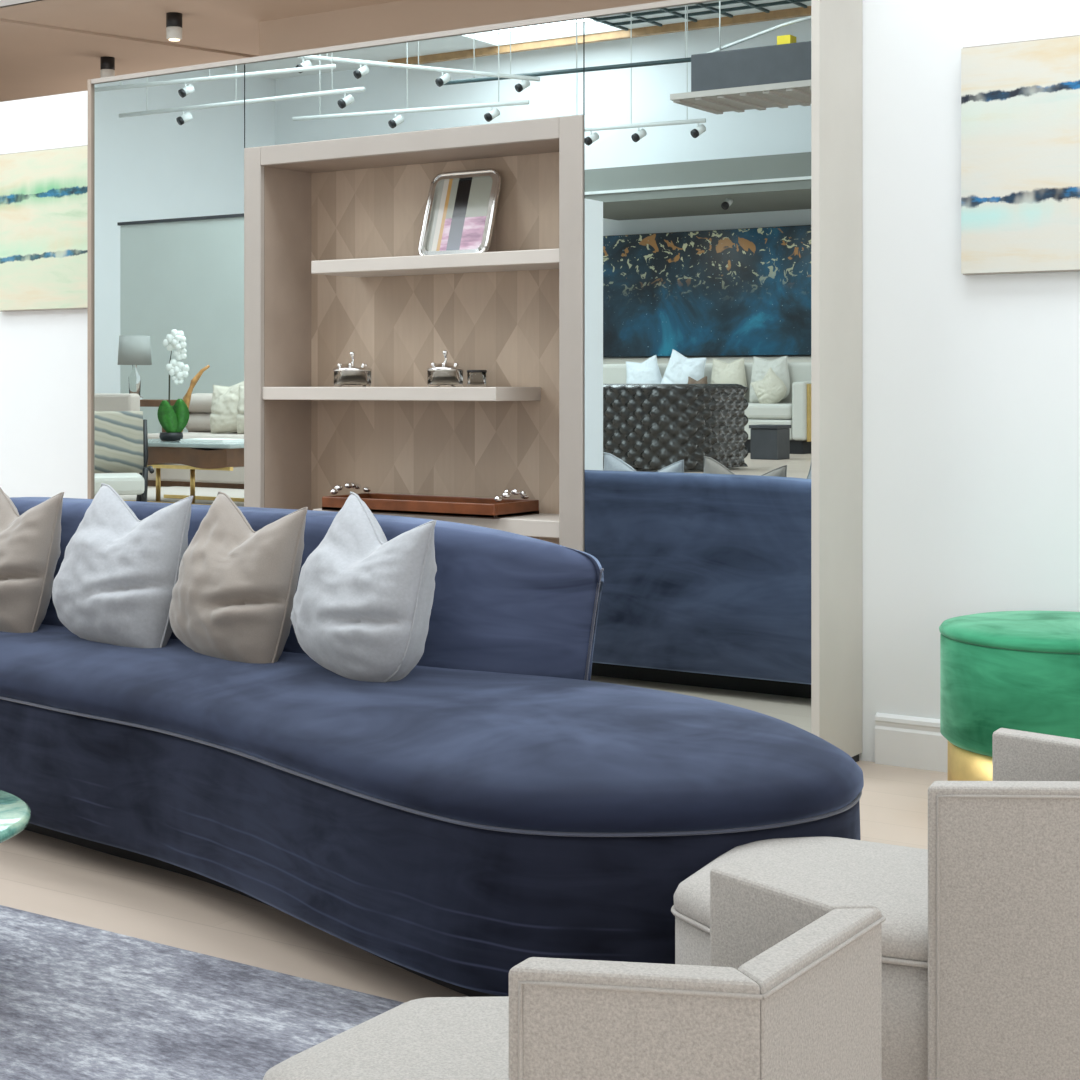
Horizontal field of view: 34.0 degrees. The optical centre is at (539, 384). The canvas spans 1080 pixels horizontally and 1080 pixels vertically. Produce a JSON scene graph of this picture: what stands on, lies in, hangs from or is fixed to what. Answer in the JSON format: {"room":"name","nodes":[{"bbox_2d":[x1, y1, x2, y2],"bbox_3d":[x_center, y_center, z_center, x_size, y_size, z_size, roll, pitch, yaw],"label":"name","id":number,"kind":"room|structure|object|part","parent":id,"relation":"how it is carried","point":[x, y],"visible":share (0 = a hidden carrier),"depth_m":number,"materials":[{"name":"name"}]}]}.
{"room":"store","nodes":[
{"label":"store","id":0,"kind":"room"},
{"bbox_2d":[0,0,400,101],"bbox_3d":[0.366,-2.025,10.575,19.000,0.150,5.920,0,0,33],"label":"ceiling","id":1,"kind":"structure","parent":0,"point":[34,63],"depth_m":9.80,"materials":[{"name":"beige paint"}]},
{"bbox_2d":[100,56,114,77],"bbox_3d":[-2.576,-1.881,10.522,0.084,0.139,0.084,0,0,33],"label":"ceiling spotlight","id":2,"kind":"object","parent":1,"relation":"attached to","point":[107,64],"visible":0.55,"depth_m":10.49,"materials":[{"name":"black plastic"}]},
{"bbox_2d":[0,18,256,58],"bbox_3d":[-2.306,-1.942,9.950,1.985,0.015,0.077,0,0,-42],"label":"trim","id":3,"kind":"structure","parent":1,"relation":"attached to","point":[2,21],"depth_m":9.89,"materials":[{"name":"beige paint"}]},
{"bbox_2d":[166,12,181,40],"bbox_3d":[-1.921,-1.881,9.278,0.084,0.139,0.084,0,0,33],"label":"ceiling spotlight","id":4,"kind":"object","parent":1,"relation":"attached to","point":[173,19],"visible":1,"depth_m":9.24,"materials":[{"name":"black plastic"}]},
{"bbox_2d":[259,0,666,55],"bbox_3d":[3.003,-1.650,6.821,10.470,0.600,0.500,0,0,33],"label":"ceiling","id":5,"kind":"structure","parent":0,"point":[401,18],"depth_m":8.96,"materials":[{"name":"beige paint"}]},
{"bbox_2d":[0,760,947,1002],"bbox_3d":[-3.142,1.425,5.234,19.400,0.150,19.100,0,0,33],"label":"floor","id":6,"kind":"structure","parent":0,"point":[40,874],"depth_m":4.59,"materials":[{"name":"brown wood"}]},
{"bbox_2d":[0,905,403,1079],"bbox_3d":[-2.415,1.344,3.692,4.550,0.011,2.560,0,0,33],"label":"area rug","id":7,"kind":"object","parent":6,"relation":"on","point":[78,1001],"visible":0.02,"depth_m":3.79,"materials":[{"name":"grey carpet"}]},
{"bbox_2d":[0,790,30,842],"bbox_3d":[-1.528,1.149,3.893,0.780,0.380,0.780,0,0,33],"label":"coffee table","id":8,"kind":"object","parent":7,"relation":"on","point":[15,814],"visible":1,"depth_m":3.94,"materials":[{"name":"green glass"}]},
{"bbox_2d":[0,497,863,996],"bbox_3d":[-0.738,0.873,5.102,3.823,0.953,1.240,0,0,44],"label":"curved sofa","id":9,"kind":"object","parent":6,"relation":"on","point":[465,818],"visible":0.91,"depth_m":4.22,"materials":[{"name":"blue fabric"}]},
{"bbox_2d":[0,487,63,632],"bbox_3d":[-1.806,0.583,5.882,0.453,0.507,0.277,0,0,37],"label":"throw pillow","id":10,"kind":"object","parent":9,"relation":"on","point":[30,551],"visible":0.94,"depth_m":5.76,"materials":[{"name":"beige fabric"}]},
{"bbox_2d":[52,483,192,647],"bbox_3d":[-1.328,0.578,5.571,0.492,0.519,0.297,0,0,42],"label":"throw pillow","id":11,"kind":"object","parent":9,"relation":"on","point":[116,578],"visible":0.88,"depth_m":5.45,"materials":[{"name":"white fabric"}]},
{"bbox_2d":[169,491,307,663],"bbox_3d":[-0.915,0.585,5.276,0.292,0.513,0.459,0,0,-39],"label":"throw pillow","id":12,"kind":"object","parent":9,"relation":"on","point":[233,594],"visible":0.92,"depth_m":5.15,"materials":[{"name":"beige fabric"}]},
{"bbox_3d":[-1.018,0.829,5.643,2.662,0.865,0.356,0,0,33],"label":"backrest","id":13,"kind":"part","parent":9,"relation":"part of","materials":[{"name":"blue fabric"}]},
{"bbox_2d":[290,491,436,681],"bbox_3d":[-0.503,0.569,4.941,0.295,0.519,0.576,0,0,-32],"label":"throw pillow","id":14,"kind":"object","parent":9,"relation":"on","point":[363,601],"visible":0.97,"depth_m":4.77,"materials":[{"name":"white fabric"}]},
{"bbox_2d":[0,624,863,832],"bbox_3d":[-0.861,0.861,4.947,3.800,0.114,1.353,0,0,33],"label":"seat cushion","id":15,"kind":"object","parent":9,"relation":"on","point":[456,744],"depth_m":4.18,"materials":[{"name":"blue fabric"}]},
{"bbox_2d":[88,0,861,761],"bbox_3d":[-0.447,-0.117,7.177,3.598,2.935,0.371,0,0,33],"label":"shelving unit","id":16,"kind":"object","parent":6,"relation":"on","point":[661,311],"visible":0.7,"depth_m":6.61,"materials":[{"name":"beige paint"}]},
{"bbox_3d":[-1.942,-0.033,8.159,0.020,2.705,0.371,0,0,33],"label":"panel","id":17,"kind":"part","parent":16,"relation":"part of","materials":[{"name":"beige wood"}]},
{"bbox_2d":[333,352,371,386],"bbox_3d":[-0.782,-0.066,7.370,0.161,0.147,0.161,0,0,33],"label":"decorative box","id":18,"kind":"object","parent":16,"relation":"on","point":[352,374],"visible":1,"depth_m":7.31,"materials":[{"name":"silver metal"}]},
{"bbox_3d":[-0.782,-0.075,7.370,0.161,0.034,0.161,0,0,33],"label":"lid","id":19,"kind":"part","parent":18,"relation":"part of","materials":[{"name":"silver metal"}]},
{"bbox_3d":[-0.782,-0.114,7.370,0.023,0.051,0.024,0,0,33],"label":"knob","id":20,"kind":"part","parent":18,"relation":"part of","materials":[{"name":"silver metal"}]},
{"bbox_2d":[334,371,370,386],"bbox_3d":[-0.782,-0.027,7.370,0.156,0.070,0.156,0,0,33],"label":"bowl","id":21,"kind":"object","parent":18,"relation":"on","point":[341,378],"depth_m":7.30,"materials":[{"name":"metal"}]},
{"bbox_2d":[262,387,540,400],"bbox_3d":[-0.584,0.035,7.253,1.200,0.054,0.317,0,0,33],"label":"shelf","id":22,"kind":"object","parent":16,"relation":"attached to","point":[268,393],"depth_m":7.05,"materials":[{"name":"paint"}]},
{"bbox_3d":[-0.449,-1.375,7.179,3.544,0.020,0.371,0,0,33],"label":"panel","id":23,"kind":"part","parent":16,"relation":"part of","materials":[{"name":"beige paint"}]},
{"bbox_3d":[-0.543,0.152,7.039,1.690,2.315,0.026,0,0,33],"label":"niche frame","id":24,"kind":"part","parent":16,"relation":"part of","materials":[{"name":"beige paint"}]},
{"bbox_2d":[322,482,538,518],"bbox_3d":[-0.448,0.459,7.114,0.874,0.107,0.310,0,0,33],"label":"serving tray","id":25,"kind":"object","parent":16,"relation":"on","point":[498,507],"visible":1,"depth_m":6.98,"materials":[{"name":"brown wood"}]},
{"bbox_3d":[-0.791,0.428,7.339,0.050,0.045,0.239,0,0,35],"label":"handle","id":26,"kind":"part","parent":25,"relation":"part of","materials":[{"name":"silver metal"}]},
{"bbox_3d":[-0.105,0.428,6.889,0.050,0.045,0.239,0,0,32],"label":"handle","id":27,"kind":"part","parent":25,"relation":"part of","materials":[{"name":"silver metal"}]},
{"bbox_2d":[311,249,558,277],"bbox_3d":[-0.348,-0.486,7.098,1.225,0.053,0.317,0,0,33],"label":"shelf","id":28,"kind":"object","parent":16,"relation":"attached to","point":[541,262],"depth_m":7.04,"materials":[{"name":"paint"}]},
{"bbox_2d":[313,508,558,537],"bbox_3d":[-0.344,0.543,7.095,1.215,0.063,0.317,0,0,33],"label":"shelf","id":29,"kind":"object","parent":16,"relation":"attached to","point":[545,523],"depth_m":6.77,"materials":[{"name":"paint"}]},
{"bbox_2d":[427,350,463,386],"bbox_3d":[-0.381,-0.066,7.106,0.148,0.147,0.148,0,0,33],"label":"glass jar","id":30,"kind":"object","parent":16,"relation":"on","point":[444,374],"visible":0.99,"depth_m":7.05,"materials":[{"name":"silver"}]},
{"bbox_3d":[-0.381,-0.114,7.106,0.023,0.051,0.024,0,0,33],"label":"knob","id":31,"kind":"part","parent":30,"relation":"part of","materials":[{"name":"silver metal"}]},
{"bbox_2d":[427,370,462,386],"bbox_3d":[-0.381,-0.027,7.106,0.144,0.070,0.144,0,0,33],"label":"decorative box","id":32,"kind":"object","parent":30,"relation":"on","point":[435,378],"depth_m":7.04,"materials":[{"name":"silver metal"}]},
{"bbox_3d":[-0.381,-0.075,7.106,0.148,0.034,0.148,0,0,33],"label":"lid","id":33,"kind":"part","parent":30,"relation":"part of","materials":[{"name":"silver metal"}]},
{"bbox_2d":[418,169,500,254],"bbox_3d":[-0.325,-0.691,7.156,0.349,0.365,0.132,0,0,33],"label":"picture frame","id":34,"kind":"object","parent":16,"relation":"on","point":[460,211],"visible":0.82,"depth_m":7.16,"materials":[{"name":"silver metal"}]},
{"bbox_2d":[426,177,492,250],"bbox_3d":[-0.321,-0.688,7.161,0.335,0.365,0.008,0,-17,33],"label":"print","id":35,"kind":"object","parent":34,"relation":"attached to","point":[459,210],"depth_m":7.16},
{"bbox_2d":[467,370,486,386],"bbox_3d":[-0.254,-0.026,7.082,0.082,0.068,0.082,0,0,33],"label":"glass cup","id":36,"kind":"object","parent":16,"relation":"on","point":[475,378],"visible":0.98,"depth_m":7.05,"materials":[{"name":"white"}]},
{"bbox_3d":[1.044,-0.133,6.198,0.030,2.905,0.371,0,0,33],"label":"panel","id":37,"kind":"part","parent":16,"relation":"part of","materials":[{"name":"beige paint"}]},
{"bbox_2d":[263,862,885,1079],"bbox_3d":[0.024,1.020,2.408,0.802,0.659,0.588,0,0,33],"label":"tub chair","id":38,"kind":"object","parent":6,"relation":"on","point":[790,989],"visible":1,"depth_m":2.16,"materials":[{"name":"beige fabric"}]},
{"bbox_2d":[263,996,508,1079],"bbox_3d":[0.006,0.977,2.420,0.748,0.074,0.578,0,0,33],"label":"seat cushion","id":39,"kind":"object","parent":38,"relation":"on","point":[431,1038],"depth_m":2.51,"materials":[{"name":"beige fabric"}]},
{"bbox_3d":[0.114,0.996,2.100,0.300,0.609,0.056,0,0,13],"label":"wing panel","id":40,"kind":"part","parent":38,"relation":"part of","materials":[{"name":"beige fabric"}]},
{"bbox_3d":[0.342,0.996,2.448,0.056,0.609,0.300,0,0,-36],"label":"wing panel","id":41,"kind":"part","parent":38,"relation":"part of","materials":[{"name":"beige fabric"}]},
{"bbox_3d":[0.333,0.996,2.205,0.055,0.609,0.354,0,0,33],"label":"panel","id":42,"kind":"part","parent":38,"relation":"part of","materials":[{"name":"beige fabric"}]},
{"bbox_2d":[671,728,1079,1079],"bbox_3d":[0.698,1.020,3.377,0.834,0.659,0.611,0,0,26],"label":"tub chair","id":43,"kind":"object","parent":6,"relation":"on","point":[980,931],"visible":0.75,"depth_m":3.05,"materials":[{"name":"beige fabric"}]},
{"bbox_2d":[674,837,927,961],"bbox_3d":[0.678,0.977,3.387,0.778,0.074,0.601,0,0,26],"label":"seat cushion","id":44,"kind":"object","parent":43,"relation":"on","point":[893,879],"depth_m":3.38,"materials":[{"name":"beige fabric"}]},
{"bbox_3d":[0.679,1.157,3.386,0.775,0.285,0.594,0,0,26],"label":"seat","id":45,"kind":"part","parent":43,"relation":"part of","materials":[{"name":"beige fabric"}]},
{"bbox_3d":[0.830,0.996,3.071,0.312,0.609,0.059,0,0,6],"label":"wing panel","id":46,"kind":"part","parent":43,"relation":"part of","materials":[{"name":"beige fabric"}]},
{"bbox_3d":[1.022,0.996,3.458,0.059,0.609,0.312,0,0,-43],"label":"wing panel","id":47,"kind":"part","parent":43,"relation":"part of","materials":[{"name":"beige fabric"}]},
{"bbox_2d":[939,611,1079,780],"bbox_3d":[1.605,1.038,5.431,0.738,0.624,0.738,0,0,33],"label":"round ottoman","id":48,"kind":"object","parent":6,"relation":"on","point":[1016,670],"visible":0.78,"depth_m":5.21,"materials":[{"name":"fabric"}]},
{"bbox_3d":[1.605,0.750,5.431,0.738,0.048,0.738,0,0,33],"label":"lid","id":49,"kind":"part","parent":48,"relation":"part of","materials":[{"name":"fabric"}]},
{"bbox_2d":[0,0,1079,761],"bbox_3d":[-1.291,-1.350,8.052,19.000,5.400,0.158,0,0,33],"label":"wall","id":50,"kind":"structure","parent":0,"point":[971,383],"depth_m":6.22,"materials":[{"name":"white paint"}]},
{"bbox_2d":[0,145,87,311],"bbox_3d":[-2.322,-0.762,8.610,0.950,0.786,0.037,0,0,33],"label":"canvas painting","id":51,"kind":"object","parent":50,"relation":"attached to","point":[44,193],"visible":0.55,"depth_m":8.66,"materials":[{"name":"beige fabric"}]},
{"bbox_2d":[875,713,947,772],"bbox_3d":[3.900,1.261,4.534,6.460,0.178,0.022,0,0,33],"label":"baseboard","id":52,"kind":"structure","parent":50,"relation":"attached to","point":[900,740],"depth_m":6.23,"materials":[{"name":"white paint"}]},
{"bbox_2d":[961,35,1079,274],"bbox_3d":[1.864,-0.774,5.861,0.950,0.786,0.037,0,0,33],"label":"canvas painting","id":53,"kind":"object","parent":50,"relation":"attached to","point":[1020,100],"visible":1,"depth_m":5.99,"materials":[{"name":"beige fabric"}]}
]}

